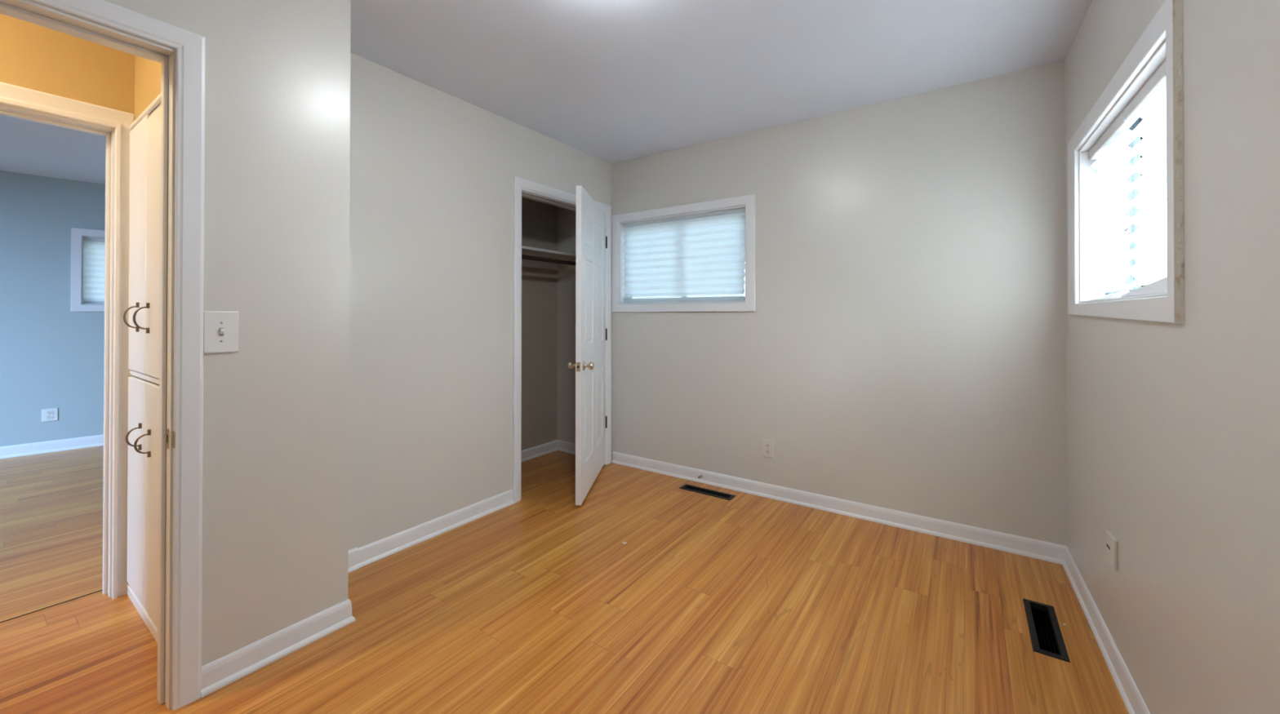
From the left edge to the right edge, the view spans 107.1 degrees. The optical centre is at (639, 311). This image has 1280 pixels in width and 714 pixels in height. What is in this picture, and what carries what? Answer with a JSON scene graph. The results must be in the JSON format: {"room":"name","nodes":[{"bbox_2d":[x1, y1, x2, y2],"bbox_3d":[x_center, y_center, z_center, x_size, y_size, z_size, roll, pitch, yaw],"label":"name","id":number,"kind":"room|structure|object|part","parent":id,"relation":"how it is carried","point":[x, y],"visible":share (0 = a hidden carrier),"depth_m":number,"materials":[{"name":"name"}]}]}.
{"room":"empty bedroom","nodes":[
{"label":"empty bedroom","id":0,"kind":"room"},
{"bbox_2d":[0,170,105,447],"bbox_3d":[-5.915,0.019,3.470,0.138,2.410,5.095,0,0,44],"label":"wall","id":1,"kind":"structure","parent":0,"point":[51,355],"depth_m":4.12,"materials":[{"name":"blue paint"}]},
{"bbox_2d":[41,408,57,422],"bbox_3d":[-5.161,0.902,4.136,0.009,0.108,0.088,0,0,44],"label":"wall outlet","id":2,"kind":"object","parent":1,"relation":"attached to","point":[47,415],"visible":1,"depth_m":4.13,"materials":[{"name":"white plastic"}]},
{"bbox_2d":[46,415,53,419],"bbox_3d":[-5.160,0.923,4.135,0.005,0.027,0.034,0,0,44],"label":"receptacle","id":3,"kind":"object","parent":2,"relation":"attached to","point":[48,417],"depth_m":4.13,"materials":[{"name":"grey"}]},
{"bbox_2d":[0,434,103,459],"bbox_3d":[-5.870,1.174,3.399,0.018,0.099,4.209,0,0,44],"label":"baseboard","id":4,"kind":"structure","parent":1,"relation":"attached to","point":[29,449],"depth_m":4.13,"materials":[{"name":"white paint"}]},
{"bbox_2d":[71,227,105,311],"bbox_3d":[-4.721,-0.376,4.687,0.154,0.750,1.167,0,0,44],"label":"window","id":5,"kind":"structure","parent":1,"relation":"in","point":[77,304],"depth_m":4.25,"materials":[{"name":"white paint"}]},
{"bbox_3d":[-4.931,-0.376,4.535,0.019,0.605,0.554,0,0,44],"label":"sash","id":6,"kind":"part","parent":5,"relation":"part of","materials":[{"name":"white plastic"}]},
{"bbox_2d":[83,237,105,303],"bbox_3d":[-4.708,-0.377,4.678,0.030,0.600,1.044,0,0,44],"label":"pleated shade","id":7,"kind":"object","parent":5,"relation":"attached to","point":[94,248],"visible":0.17,"depth_m":4.35,"materials":[{"name":"white fabric"}]},
{"bbox_2d":[0,114,105,184],"bbox_3d":[-4.781,-1.216,2.514,4.480,0.050,4.700,0,0,35],"label":"ceiling","id":8,"kind":"structure","parent":0,"point":[26,146],"depth_m":3.47,"materials":[{"name":"paint"}]},
{"bbox_2d":[134,55,160,119],"bbox_3d":[-1.829,-0.008,1.862,0.875,2.452,0.100,0,0,35],"label":"wall","id":9,"kind":"structure","parent":0,"point":[147,72],"depth_m":1.96,"materials":[{"name":"yellow paint"}]},
{"bbox_2d":[104,0,351,666],"bbox_3d":[-1.630,-0.011,1.273,0.120,2.452,1.526,0,0,35],"label":"wall","id":10,"kind":"structure","parent":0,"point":[275,433],"depth_m":1.66,"materials":[{"name":"beige paint"}]},
{"bbox_2d":[0,0,204,711],"bbox_3d":[-1.710,0.168,1.146,0.148,2.093,0.952,0,0,35],"label":"door frame","id":11,"kind":"structure","parent":10,"relation":"attached to","point":[189,46],"depth_m":1.46,"materials":[{"name":"white paint"}]},
{"bbox_3d":[-1.441,0.391,1.454,0.054,0.061,0.009,0,0,22],"label":"strike plate","id":12,"kind":"part","parent":11,"relation":"part of","materials":[{"name":"gold metal"}]},
{"bbox_2d":[203,311,238,353],"bbox_3d":[-1.362,0.066,1.540,0.019,0.135,0.088,0,0,35],"label":"light switch","id":13,"kind":"object","parent":10,"relation":"attached to","point":[220,329],"visible":1,"depth_m":1.54,"materials":[{"name":"white plastic"}]},
{"bbox_2d":[200,599,355,697],"bbox_3d":[-1.260,1.174,1.683,0.018,0.088,0.456,0,0,35],"label":"baseboard","id":14,"kind":"structure","parent":10,"relation":"attached to","point":[220,673],"depth_m":1.65,"materials":[{"name":"white paint"}]},
{"bbox_2d":[0,13,557,450],"bbox_3d":[-2.185,-0.006,2.217,0.115,2.453,4.970,0,0,35],"label":"wall","id":15,"kind":"structure","parent":0,"point":[33,56],"depth_m":2.06,"materials":[{"name":"yellow paint"}]},
{"bbox_2d":[0,103,115,598],"bbox_3d":[-2.547,0.210,1.701,0.125,2.013,0.888,0,0,35],"label":"trim","id":16,"kind":"structure","parent":15,"relation":"attached to","point":[109,133],"depth_m":2.03,"materials":[{"name":"beige paint"}]},
{"bbox_2d":[0,81,135,599],"bbox_3d":[-2.486,0.175,1.659,0.024,2.083,0.978,0,0,35],"label":"trim","id":17,"kind":"structure","parent":15,"relation":"attached to","point":[11,95],"depth_m":2.02,"materials":[{"name":"beige paint"}]},
{"bbox_2d":[520,440,557,462],"bbox_3d":[-1.321,1.183,3.375,0.018,0.088,2.069,0,0,35],"label":"baseboard","id":18,"kind":"structure","parent":15,"relation":"attached to","point":[546,448],"depth_m":4.04,"materials":[{"name":"white paint"}]},
{"bbox_2d":[521,258,557,270],"bbox_3d":[-1.320,-0.424,3.384,0.018,0.091,2.070,0,0,35],"label":"trim","id":19,"kind":"structure","parent":15,"relation":"attached to","point":[525,263],"depth_m":4.04,"materials":[{"name":"white paint"}]},
{"bbox_2d":[521,245,575,259],"bbox_3d":[-1.195,-0.480,3.298,0.319,0.021,2.069,0,0,35],"label":"closet shelf","id":20,"kind":"object","parent":19,"relation":"on","point":[528,251],"visible":0.16,"depth_m":3.83,"materials":[{"name":"white paint"}]},
{"bbox_2d":[348,52,611,550],"bbox_3d":[-0.935,-0.001,2.974,0.115,2.452,2.304,0,0,35],"label":"wall","id":21,"kind":"structure","parent":0,"point":[433,171],"depth_m":2.58,"materials":[{"name":"beige paint"}]},
{"bbox_2d":[348,547,359,573],"bbox_3d":[-1.399,1.173,2.174,0.022,0.096,0.192,0,0,35],"label":"trim","id":22,"kind":"structure","parent":21,"relation":"attached to","point":[353,553],"depth_m":2.23,"materials":[{"name":"white paint"}]},
{"bbox_2d":[357,488,514,568],"bbox_3d":[-1.139,1.179,2.555,0.018,0.088,1.154,0,0,35],"label":"baseboard","id":23,"kind":"structure","parent":21,"relation":"attached to","point":[374,552],"depth_m":2.56,"materials":[{"name":"white paint"}]},
{"bbox_2d":[521,190,576,211],"bbox_3d":[-0.581,0.211,3.486,0.115,2.036,0.902,0,0,35],"label":"trim","id":24,"kind":"structure","parent":21,"relation":"attached to","point":[524,194],"depth_m":3.35,"materials":[{"name":"white paint"}]},
{"bbox_2d":[512,176,611,503],"bbox_3d":[-0.526,0.178,3.450,0.018,2.100,1.006,0,0,35],"label":"trim","id":25,"kind":"structure","parent":21,"relation":"attached to","point":[519,184],"depth_m":3.07,"materials":[{"name":"white paint"}]},
{"bbox_2d":[567,185,607,505],"bbox_3d":[-0.363,0.210,3.374,0.171,1.989,0.886,0,0,2],"label":"door","id":26,"kind":"structure","parent":21,"relation":"in","point":[591,239],"depth_m":3.18,"materials":[{"name":"white paint"}]},
{"bbox_3d":[-0.427,0.342,3.011,0.068,0.062,0.062,0,0,6],"label":"knob","id":27,"kind":"part","parent":26,"relation":"part of","materials":[{"name":"gold metal"}]},
{"bbox_3d":[-0.383,0.343,2.940,0.023,0.058,0.003,0,0,6],"label":"latch plate","id":28,"kind":"part","parent":26,"relation":"part of","materials":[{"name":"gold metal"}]},
{"bbox_3d":[-0.325,0.342,3.001,0.068,0.062,0.062,0,0,6],"label":"knob","id":29,"kind":"part","parent":26,"relation":"part of","materials":[{"name":"gold metal"}]},
{"bbox_2d":[0,445,1128,713],"bbox_3d":[-2.736,1.269,2.060,8.350,0.100,6.300,0,0,35],"label":"floor","id":30,"kind":"structure","parent":0,"point":[538,603],"depth_m":1.86,"materials":[{"name":"brown wood"}]},
{"bbox_2d":[0,590,102,623],"bbox_3d":[-2.591,1.216,1.725,0.006,0.002,0.852,0,0,35],"label":"threshold","id":31,"kind":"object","parent":30,"relation":"on","point":[100,590],"depth_m":1.95,"materials":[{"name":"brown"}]},
{"bbox_2d":[123,93,160,643],"bbox_3d":[-1.782,0.204,1.924,0.849,2.030,0.382,0,0,35],"label":"linen cabinet","id":32,"kind":"object","parent":30,"relation":"on","point":[142,436],"visible":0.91,"depth_m":1.86,"materials":[{"name":"beige paint"}]},
{"bbox_3d":[-2.049,0.021,1.904,0.015,0.119,0.044,0,0,35],"label":"door pull","id":33,"kind":"part","parent":32,"relation":"part of","materials":[{"name":"brown metal"}]},
{"bbox_3d":[-2.000,0.496,1.867,0.015,0.106,0.044,0,0,35],"label":"door pull","id":34,"kind":"part","parent":32,"relation":"part of","materials":[{"name":"brown metal"}]},
{"bbox_3d":[-2.072,0.719,1.951,0.316,0.880,0.016,0,0,35],"label":"cabinet door","id":35,"kind":"part","parent":32,"relation":"part of","materials":[{"name":"beige paint"}]},
{"bbox_3d":[-2.071,-0.266,1.957,0.316,1.026,0.016,0,0,35],"label":"cabinet door","id":36,"kind":"part","parent":32,"relation":"part of","materials":[{"name":"beige paint"}]},
{"bbox_3d":[-1.901,0.024,1.802,0.015,0.117,0.044,0,0,35],"label":"door pull","id":37,"kind":"part","parent":32,"relation":"part of","materials":[{"name":"brown metal"}]},
{"bbox_3d":[-1.874,0.499,1.780,0.015,0.104,0.044,0,0,35],"label":"door pull","id":38,"kind":"part","parent":32,"relation":"part of","materials":[{"name":"brown metal"}]},
{"bbox_3d":[-1.958,0.263,1.880,0.608,0.020,0.010,0,0,35],"label":"rail moulding","id":39,"kind":"part","parent":32,"relation":"part of","materials":[{"name":"beige paint"}]},
{"bbox_3d":[-1.950,-0.802,1.878,0.629,0.018,0.013,0,0,35],"label":"moulding","id":40,"kind":"part","parent":32,"relation":"part of","materials":[{"name":"beige paint"}]},
{"bbox_3d":[-1.829,0.718,1.784,0.266,0.880,0.016,0,0,35],"label":"cabinet door","id":41,"kind":"part","parent":32,"relation":"part of","materials":[{"name":"beige paint"}]},
{"bbox_3d":[-1.828,-0.257,1.790,0.266,1.006,0.016,0,0,35],"label":"cabinet door","id":42,"kind":"part","parent":32,"relation":"part of","materials":[{"name":"beige paint"}]},
{"bbox_2d":[679,484,735,500],"bbox_3d":[0.455,1.273,3.220,0.380,0.099,0.096,0,0,35],"label":"floor vent","id":43,"kind":"object","parent":30,"relation":"in","point":[687,487],"visible":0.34,"depth_m":3.22,"materials":[{"name":"black metal"}]},
{"bbox_2d":[1022,599,1070,662],"bbox_3d":[1.562,1.266,1.827,0.100,0.099,0.381,0,0,35],"label":"floor vent","id":44,"kind":"object","parent":30,"relation":"in","point":[1046,635],"visible":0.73,"depth_m":1.86,"materials":[{"name":"black metal"}]},
{"bbox_2d":[350,0,1091,164],"bbox_3d":[-0.585,-1.286,1.262,3.890,0.100,5.200,0,0,35],"label":"ceiling","id":45,"kind":"structure","parent":0,"point":[611,82],"depth_m":2.26,"materials":[{"name":"paint"}]},
{"bbox_2d":[557,60,1066,546],"bbox_3d":[0.736,0.003,3.306,3.740,2.452,0.140,0,0,35],"label":"wall","id":46,"kind":"structure","parent":0,"point":[902,348],"depth_m":2.76,"materials":[{"name":"beige paint"}]},
{"bbox_2d":[521,254,575,265],"bbox_3d":[-1.097,-0.415,3.230,0.053,0.053,2.034,0,0,35],"label":"closet rod","id":47,"kind":"object","parent":46,"relation":"attached to","point":[523,256],"visible":0.02,"depth_m":3.74,"materials":[{"name":"brown"}]},
{"bbox_2d":[557,440,575,454],"bbox_3d":[-0.541,1.188,4.082,0.500,0.088,0.018,0,0,35],"label":"baseboard","id":48,"kind":"structure","parent":46,"relation":"attached to","point":[564,446],"depth_m":4.15,"materials":[{"name":"white paint"}]},
{"bbox_2d":[557,257,575,270],"bbox_3d":[-0.606,-0.419,4.138,0.302,0.091,0.018,0,0,35],"label":"trim","id":49,"kind":"structure","parent":46,"relation":"attached to","point":[560,266],"depth_m":4.15,"materials":[{"name":"white paint"}]},
{"bbox_2d":[611,194,755,311],"bbox_3d":[0.311,-0.396,3.592,1.221,0.791,0.156,0,0,35],"label":"window","id":50,"kind":"structure","parent":46,"relation":"in","point":[716,305],"depth_m":3.50,"materials":[{"name":"white paint"}]},
{"bbox_3d":[0.140,-0.395,3.787,0.561,0.650,0.013,0,0,35],"label":"sash","id":51,"kind":"part","parent":50,"relation":"part of","materials":[{"name":"white plastic"}]},
{"bbox_2d":[622,207,745,302],"bbox_3d":[0.303,-0.398,3.575,1.063,0.645,0.033,0,0,35],"label":"pleated shade","id":52,"kind":"object","parent":50,"relation":"attached to","point":[704,254],"visible":0.95,"depth_m":3.54,"materials":[{"name":"white fabric"}]},
{"bbox_3d":[0.553,-0.396,3.482,0.554,0.650,0.018,0,0,35],"label":"sash","id":53,"kind":"part","parent":50,"relation":"part of","materials":[{"name":"white plastic"}]},
{"bbox_2d":[762,439,773,457],"bbox_3d":[0.847,0.906,3.134,0.077,0.116,0.009,0,0,35],"label":"wall outlet","id":54,"kind":"object","parent":46,"relation":"attached to","point":[767,445],"visible":1,"depth_m":3.13,"materials":[{"name":"white plastic"}]},
{"bbox_2d":[764,443,769,448],"bbox_3d":[0.846,0.886,3.133,0.033,0.027,0.005,0,0,35],"label":"receptacle","id":55,"kind":"object","parent":54,"relation":"attached to","point":[766,445],"depth_m":3.13,"materials":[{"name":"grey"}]},
{"bbox_2d":[764,449,769,454],"bbox_3d":[0.846,0.927,3.132,0.033,0.027,0.005,0,0,35],"label":"receptacle","id":56,"kind":"object","parent":54,"relation":"attached to","point":[766,451],"depth_m":3.13,"materials":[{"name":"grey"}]},
{"bbox_2d":[611,451,1066,564],"bbox_3d":[0.920,1.184,3.076,2.782,0.088,0.018,0,0,35],"label":"baseboard","id":57,"kind":"structure","parent":46,"relation":"attached to","point":[1015,544],"depth_m":2.79,"materials":[{"name":"white paint"}]},
{"bbox_2d":[1064,0,1279,713],"bbox_3d":[1.104,-0.011,0.703,0.140,2.452,3.734,0,0,33],"label":"wall","id":58,"kind":"structure","parent":0,"point":[1173,430],"depth_m":1.05,"materials":[{"name":"beige paint"}]},
{"bbox_2d":[1062,546,1150,713],"bbox_3d":[1.075,1.171,0.800,0.018,0.088,3.590,0,0,33],"label":"baseboard","id":59,"kind":"structure","parent":58,"relation":"attached to","point":[1134,703],"depth_m":1.67,"materials":[{"name":"white paint"}]},
{"bbox_2d":[1106,530,1117,570],"bbox_3d":[1.624,0.821,1.629,0.012,0.101,0.090,0,0,33],"label":"cable plate","id":60,"kind":"object","parent":58,"relation":"attached to","point":[1111,542],"visible":1,"depth_m":1.61,"materials":[{"name":"white plastic"}]},
{"bbox_2d":[1067,0,1184,324],"bbox_3d":[1.694,-0.374,1.617,0.157,0.811,1.246,0,0,33],"label":"window","id":61,"kind":"structure","parent":58,"relation":"in","point":[1166,24],"depth_m":1.44,"materials":[{"name":"white paint"}]},
{"bbox_2d":[1088,108,1138,300],"bbox_3d":[1.792,-0.371,1.805,0.044,0.646,0.512,0,0,33],"label":"pleated shade","id":62,"kind":"object","parent":61,"relation":"attached to","point":[1111,152],"visible":0.96,"depth_m":1.78,"materials":[{"name":"white fabric"}]},
{"bbox_3d":[1.870,-0.370,1.837,0.018,0.648,0.374,0,0,33],"label":"sash","id":63,"kind":"part","parent":61,"relation":"part of","materials":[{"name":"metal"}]},
{"bbox_3d":[1.870,-0.370,1.837,0.004,0.580,0.306,0,0,33],"label":"pane","id":64,"kind":"part","parent":61,"relation":"part of","materials":[{"name":"clear glass"}]},
{"bbox_2d":[1117,59,1167,297],"bbox_3d":[1.512,-0.373,1.393,0.060,0.647,0.553,0,0,33],"label":"pleated shade","id":65,"kind":"object","parent":61,"relation":"attached to","point":[1148,104],"visible":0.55,"depth_m":1.44,"materials":[{"name":"white fabric"}]},
{"bbox_3d":[1.649,-0.372,1.466,0.004,0.580,0.761,0,0,33],"label":"pane","id":66,"kind":"part","parent":61,"relation":"part of","materials":[{"name":"clear glass"}]}
]}

